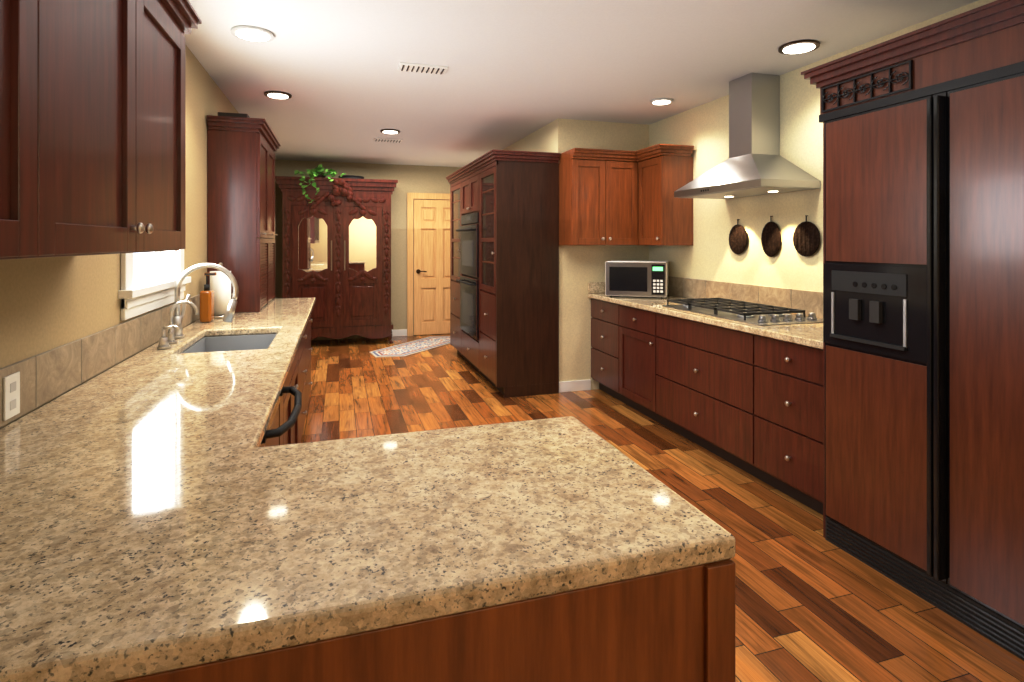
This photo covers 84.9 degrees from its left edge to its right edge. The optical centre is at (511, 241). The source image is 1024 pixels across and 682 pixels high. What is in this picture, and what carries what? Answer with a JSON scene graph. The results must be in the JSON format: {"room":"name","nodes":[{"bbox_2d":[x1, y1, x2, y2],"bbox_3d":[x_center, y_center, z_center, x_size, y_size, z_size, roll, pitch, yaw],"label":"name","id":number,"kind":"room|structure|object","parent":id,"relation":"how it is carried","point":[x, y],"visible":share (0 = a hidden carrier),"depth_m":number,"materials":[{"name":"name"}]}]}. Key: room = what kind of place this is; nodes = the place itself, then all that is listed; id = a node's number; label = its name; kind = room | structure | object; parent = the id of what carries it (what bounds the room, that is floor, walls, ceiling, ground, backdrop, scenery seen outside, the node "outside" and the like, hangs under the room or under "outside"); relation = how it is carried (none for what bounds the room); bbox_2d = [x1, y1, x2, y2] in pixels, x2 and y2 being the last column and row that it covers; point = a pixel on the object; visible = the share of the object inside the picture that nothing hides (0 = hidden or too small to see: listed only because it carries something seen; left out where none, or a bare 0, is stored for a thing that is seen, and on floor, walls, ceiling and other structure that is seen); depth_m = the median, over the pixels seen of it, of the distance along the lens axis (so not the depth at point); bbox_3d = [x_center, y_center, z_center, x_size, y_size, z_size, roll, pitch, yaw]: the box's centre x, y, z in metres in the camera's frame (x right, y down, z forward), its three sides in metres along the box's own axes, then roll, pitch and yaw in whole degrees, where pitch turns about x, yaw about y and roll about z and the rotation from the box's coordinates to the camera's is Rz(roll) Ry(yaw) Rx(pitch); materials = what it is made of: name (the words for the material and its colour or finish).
{"room":"kitchen","nodes":[
{"label":"kitchen","id":0,"kind":"room"},
{"bbox_2d":[0,44,237,428],"bbox_3d":[-1.724,0.125,2.423,0.160,2.550,11.570,0,0,-17],"label":"wall","id":1,"kind":"structure","parent":0,"point":[48,303],"depth_m":1.98,"materials":[{"name":"beige paint"}]},
{"bbox_2d":[0,0,67,259],"bbox_3d":[-0.863,-0.362,0.478,0.327,0.782,1.152,0,0,-17],"label":"upper cabinet","id":2,"kind":"object","parent":1,"relation":"attached to","point":[33,33],"depth_m":1.00,"materials":[{"name":"brown wood"}]},
{"bbox_2d":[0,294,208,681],"bbox_3d":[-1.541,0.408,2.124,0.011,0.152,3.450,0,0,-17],"label":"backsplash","id":3,"kind":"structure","parent":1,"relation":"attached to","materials":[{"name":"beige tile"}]},
{"bbox_2d":[3,372,19,420],"bbox_3d":[-1.337,0.411,1.497,0.006,0.114,0.072,0,0,-17],"label":"electrical outlet","id":4,"kind":"object","parent":3,"relation":"attached to","point":[11,395],"visible":1,"depth_m":1.49,"materials":[{"name":"white plastic"}]},
{"bbox_2d":[68,0,190,255],"bbox_3d":[-1.157,-0.362,1.427,0.327,0.782,1.090,0,0,-17],"label":"upper cabinet","id":5,"kind":"object","parent":1,"relation":"attached to","point":[92,127],"depth_m":1.44,"materials":[{"name":"brown wood"}]},
{"bbox_2d":[118,249,190,319],"bbox_3d":[-1.781,-0.195,2.699,0.205,1.030,0.950,0,0,-17],"label":"window","id":6,"kind":"structure","parent":1,"relation":"in","point":[142,292],"depth_m":2.66,"materials":[{"name":"white"}]},
{"bbox_2d":[275,160,461,339],"bbox_3d":[-1.998,0.125,8.311,2.800,2.550,0.160,0,0,-17],"label":"wall","id":7,"kind":"structure","parent":0,"point":[419,179],"depth_m":8.31,"materials":[{"name":"beige paint"}]},
{"bbox_2d":[407,193,449,335],"bbox_3d":[-1.092,0.333,8.460,0.970,2.135,0.090,0,0,-17],"label":"door","id":8,"kind":"structure","parent":7,"relation":"in","point":[431,266],"depth_m":8.43,"materials":[{"name":"brown wood"}]},
{"bbox_2d":[503,118,648,389],"bbox_3d":[0.406,0.125,7.171,1.120,2.550,3.760,0,0,-17],"label":"wall","id":9,"kind":"structure","parent":0,"point":[581,267],"depth_m":5.29,"materials":[{"name":"beige paint"}]},
{"bbox_2d":[559,379,590,392],"bbox_3d":[0.589,1.350,5.252,0.327,0.100,0.013,0,0,-17],"label":"baseboard","id":10,"kind":"structure","parent":9,"relation":"attached to","point":[574,385],"depth_m":5.25,"materials":[{"name":"white wood"}]},
{"bbox_2d":[588,282,604,291],"bbox_3d":[1.027,0.432,5.380,0.645,0.105,0.024,0,0,-17],"label":"backsplash","id":11,"kind":"structure","parent":9,"relation":"attached to","point":[592,286],"depth_m":5.30,"materials":[{"name":"beige stone"}]},
{"bbox_2d":[184,0,977,166],"bbox_3d":[0.148,-1.210,3.003,4.360,0.120,11.850,0,0,-17],"label":"ceiling","id":12,"kind":"structure","parent":0,"point":[517,70],"depth_m":3.53,"materials":[{"name":"paint"}]},
{"bbox_2d":[231,25,273,41],"bbox_3d":[-1.424,-1.141,3.076,0.218,0.018,0.218,0,0,-17],"label":"recessed light","id":13,"kind":"object","parent":12,"relation":"in","point":[251,33],"visible":0.98,"depth_m":3.05,"materials":[{"name":"grey"}]},
{"bbox_2d":[264,91,291,98],"bbox_3d":[-1.821,-1.141,4.356,0.198,0.018,0.198,0,0,-17],"label":"recessed light","id":14,"kind":"object","parent":12,"relation":"in","point":[277,94],"visible":1,"depth_m":4.33,"materials":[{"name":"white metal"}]},
{"bbox_2d":[373,138,402,142],"bbox_3d":[-1.393,-1.141,6.289,0.310,0.018,0.150,0,0,-17],"label":"ceiling vent","id":15,"kind":"object","parent":12,"relation":"in","point":[387,140],"visible":1,"depth_m":6.26,"materials":[{"name":"white metal"}]},
{"bbox_2d":[380,129,399,133],"bbox_3d":[-1.259,-1.141,5.787,0.198,0.018,0.198,0,0,-17],"label":"recessed light","id":16,"kind":"object","parent":12,"relation":"in","point":[390,131],"visible":1,"depth_m":5.74,"materials":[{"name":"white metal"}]},
{"bbox_2d":[398,62,447,74],"bbox_3d":[-0.589,-1.141,3.691,0.310,0.018,0.150,0,0,-17],"label":"ceiling vent","id":17,"kind":"object","parent":12,"relation":"in","point":[421,68],"visible":1,"depth_m":3.67,"materials":[{"name":"white metal"}]},
{"bbox_2d":[650,98,673,104],"bbox_3d":[1.217,-1.141,4.554,0.188,0.018,0.188,0,0,-17],"label":"recessed light","id":18,"kind":"object","parent":12,"relation":"in","point":[661,101],"visible":1,"depth_m":4.51,"materials":[{"name":"grey"}]},
{"bbox_2d":[778,39,819,54],"bbox_3d":[1.683,-1.141,3.285,0.218,0.018,0.218,0,0,-17],"label":"recessed light","id":19,"kind":"object","parent":12,"relation":"in","point":[798,47],"visible":0.98,"depth_m":3.26,"materials":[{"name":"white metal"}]},
{"bbox_2d":[301,334,1023,681],"bbox_3d":[0.148,1.460,3.003,4.360,0.120,11.850,0,0,-17],"label":"floor","id":20,"kind":"structure","parent":0,"point":[811,604],"depth_m":2.73,"materials":[{"name":"brown wood"}]},
{"bbox_2d":[275,176,397,343],"bbox_3d":[-2.401,0.274,7.736,1.560,2.251,0.670,0,0,-17],"label":"armoire","id":21,"kind":"object","parent":20,"relation":"on","point":[336,248],"visible":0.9,"depth_m":7.49,"materials":[{"name":"brown wood"}]},
{"bbox_2d":[294,164,344,202],"bbox_3d":[-2.555,-0.774,7.470,0.660,0.538,0.436,0,0,-17],"label":"ivy plant","id":22,"kind":"object","parent":21,"relation":"on","point":[312,173],"visible":0.98,"depth_m":7.42,"materials":[{"name":"green plant"}]},
{"bbox_2d":[338,175,363,178],"bbox_3d":[-2.252,-0.883,7.845,0.350,0.064,0.350,0,0,-17],"label":"tin box","id":23,"kind":"object","parent":21,"relation":"on","point":[353,176],"visible":0.52,"depth_m":7.69,"materials":[{"name":"black metal"}]},
{"bbox_2d":[369,336,449,356],"bbox_3d":[-1.256,1.395,7.536,0.560,0.008,1.700,0,0,28],"label":"rug","id":24,"kind":"object","parent":20,"relation":"on","point":[415,346],"visible":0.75,"depth_m":7.38,"materials":[{"name":"beige fabric"}]},
{"bbox_2d":[92,554,734,681],"bbox_3d":[-0.384,0.963,0.843,1.459,0.874,0.282,0,0,-17],"label":"base cabinet","id":25,"kind":"object","parent":20,"relation":"on","point":[669,623],"depth_m":0.83,"materials":[{"name":"brown wood"}]},
{"bbox_2d":[0,298,735,681],"bbox_3d":[-0.986,0.505,2.821,1.476,0.040,4.428,0,0,-17],"label":"countertop","id":26,"kind":"structure","parent":25,"relation":"on","point":[170,505],"depth_m":0.99,"materials":[{"name":"beige stone"}]},
{"bbox_2d":[157,325,181,348],"bbox_3d":[-1.561,0.431,2.552,0.098,0.105,0.052,0,0,-17],"label":"soap dispenser","id":27,"kind":"object","parent":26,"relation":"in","point":[163,343],"visible":1,"depth_m":2.54,"materials":[{"name":"silver metal"}]},
{"bbox_2d":[167,300,198,343],"bbox_3d":[-1.580,0.382,2.674,0.142,0.203,0.084,0,0,-17],"label":"faucet","id":28,"kind":"object","parent":26,"relation":"in","point":[171,336],"visible":0.88,"depth_m":2.67,"materials":[{"name":"silver metal"}]},
{"bbox_2d":[173,263,238,338],"bbox_3d":[-1.579,0.294,2.893,0.315,0.378,0.132,0,0,-17],"label":"faucet","id":29,"kind":"object","parent":26,"relation":"on","point":[178,317],"visible":0.98,"depth_m":2.86,"materials":[{"name":"silver metal"}]},
{"bbox_2d":[200,272,215,321],"bbox_3d":[-1.847,0.335,3.406,0.082,0.297,0.100,0,0,-17],"label":"soap bottle","id":30,"kind":"object","parent":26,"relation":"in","point":[206,304],"visible":1,"depth_m":3.36,"materials":[{"name":"orange plastic"}]},
{"bbox_2d":[210,262,234,317],"bbox_3d":[-1.887,0.307,3.624,0.170,0.352,0.170,0,0,-17],"label":"paper towel holder","id":31,"kind":"object","parent":26,"relation":"on","point":[220,284],"visible":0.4,"depth_m":3.57,"materials":[{"name":"white paper"}]},
{"bbox_2d":[188,330,271,349],"bbox_3d":[-1.407,0.627,2.820,0.410,0.229,0.710,0,0,-17],"label":"sink","id":32,"kind":"object","parent":26,"relation":"in","point":[210,341],"depth_m":3.13,"materials":[{"name":"silver metal"}]},
{"bbox_2d":[207,112,280,312],"bbox_3d":[-2.028,-0.208,4.300,0.365,1.384,1.091,0,0,-17],"label":"cabinet","id":33,"kind":"object","parent":26,"relation":"on","point":[241,149],"visible":1,"depth_m":3.84,"materials":[{"name":"brown wood"}]},
{"bbox_2d":[448,178,457,351],"bbox_3d":[-0.405,0.324,6.842,0.619,2.153,0.688,0,0,-17],"label":"tall cabinet","id":34,"kind":"object","parent":20,"relation":"on","point":[453,182],"depth_m":6.89,"materials":[{"name":"brown wood"}]},
{"bbox_2d":[458,166,473,366],"bbox_3d":[-0.182,0.324,6.120,0.619,2.153,0.896,0,0,-17],"label":"tall cabinet","id":35,"kind":"object","parent":20,"relation":"on","point":[465,180],"depth_m":6.14,"materials":[{"name":"brown wood"}]},
{"bbox_2d":[474,154,558,397],"bbox_3d":[0.039,0.324,5.408,0.619,2.153,0.668,0,0,-17],"label":"tall cabinet","id":36,"kind":"object","parent":20,"relation":"on","point":[504,272],"depth_m":5.11,"materials":[{"name":"brown wood"}]},
{"bbox_2d":[591,300,615,397],"bbox_3d":[1.136,0.963,5.099,0.627,0.874,0.625,0,0,-17],"label":"base cabinet","id":37,"kind":"object","parent":20,"relation":"on","point":[603,320],"depth_m":5.04,"materials":[{"name":"brown wood"}]},
{"bbox_2d":[616,304,647,415],"bbox_3d":[1.295,0.963,4.584,0.627,0.874,0.580,0,0,-17],"label":"base cabinet","id":38,"kind":"object","parent":20,"relation":"on","point":[631,324],"depth_m":4.57,"materials":[{"name":"brown wood"}]},
{"bbox_2d":[648,312,747,472],"bbox_3d":[1.526,0.963,3.840,0.627,0.874,1.102,0,0,-17],"label":"base cabinet","id":39,"kind":"object","parent":20,"relation":"on","point":[731,373],"depth_m":3.69,"materials":[{"name":"brown wood"}]},
{"bbox_2d":[588,292,822,351],"bbox_3d":[1.433,0.505,4.089,0.657,0.041,2.732,0,0,-17],"label":"countertop","id":40,"kind":"structure","parent":39,"relation":"on","point":[807,331],"depth_m":3.53,"materials":[{"name":"beige stone"}]},
{"bbox_2d":[605,260,667,297],"bbox_3d":[1.127,0.328,5.027,0.520,0.312,0.384,0,0,18],"label":"microwave","id":41,"kind":"object","parent":40,"relation":"on","point":[636,278],"visible":1,"depth_m":4.85,"materials":[{"name":"white metal"}]},
{"bbox_2d":[662,297,822,325],"bbox_3d":[1.533,0.459,3.804,0.520,0.052,1.040,0,0,-17],"label":"cooktop","id":42,"kind":"object","parent":40,"relation":"in","point":[755,314],"depth_m":3.63,"materials":[{"name":"silver metal"}]},
{"bbox_2d":[748,336,822,514],"bbox_3d":[1.770,0.963,3.051,0.627,0.874,0.550,0,0,-17],"label":"base cabinet","id":43,"kind":"object","parent":20,"relation":"on","point":[785,381],"depth_m":2.99,"materials":[{"name":"brown wood"}]},
{"bbox_2d":[801,0,1023,660],"bbox_3d":[1.956,0.292,2.180,0.787,2.215,1.308,0,0,-17],"label":"fridge","id":44,"kind":"object","parent":20,"relation":"on","point":[923,312],"visible":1,"depth_m":2.12,"materials":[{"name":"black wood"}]},
{"bbox_2d":[649,0,996,318],"bbox_3d":[2.576,0.125,1.787,0.160,2.550,7.810,0,0,-17],"label":"wall","id":45,"kind":"structure","parent":0,"point":[703,130],"depth_m":4.06,"materials":[{"name":"beige paint"}]},
{"bbox_2d":[559,144,693,245],"bbox_3d":[1.001,-0.393,4.979,0.958,0.846,0.776,0,0,-17],"label":"upper cabinet","id":46,"kind":"object","parent":45,"relation":"attached to","point":[615,197],"visible":0.98,"depth_m":4.95,"materials":[{"name":"brown wood"}]},
{"bbox_2d":[729,219,747,253],"bbox_3d":[1.714,-0.039,4.247,0.028,0.268,0.210,0,0,-17],"label":"pot holder","id":47,"kind":"object","parent":45,"relation":"hanging from","point":[738,239],"depth_m":4.23,"materials":[{"name":"brown wood"}]},
{"bbox_2d":[674,73,820,198],"bbox_3d":[1.593,-0.741,3.906,0.460,0.816,0.920,0,0,-17],"label":"range hood","id":48,"kind":"object","parent":45,"relation":"attached to","point":[755,164],"visible":1,"depth_m":3.83,"materials":[{"name":"silver metal"}]},
{"bbox_2d":[761,216,780,256],"bbox_3d":[1.815,-0.039,3.922,0.028,0.288,0.190,0,0,-17],"label":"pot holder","id":49,"kind":"object","parent":45,"relation":"hanging from","point":[771,235],"depth_m":3.91,"materials":[{"name":"brown wood"}]},
{"bbox_2d":[793,215,819,256],"bbox_3d":[1.906,-0.039,3.627,0.028,0.268,0.224,0,0,-17],"label":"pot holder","id":50,"kind":"object","parent":45,"relation":"hanging from","point":[806,238],"depth_m":3.61,"materials":[{"name":"brown wood"}]},
{"label":"outside","id":51,"kind":"structure","parent":0,"visible":0},
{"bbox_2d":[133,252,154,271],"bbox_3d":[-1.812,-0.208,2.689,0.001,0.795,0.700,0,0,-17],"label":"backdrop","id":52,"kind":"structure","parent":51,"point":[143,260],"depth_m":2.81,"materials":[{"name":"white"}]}
]}

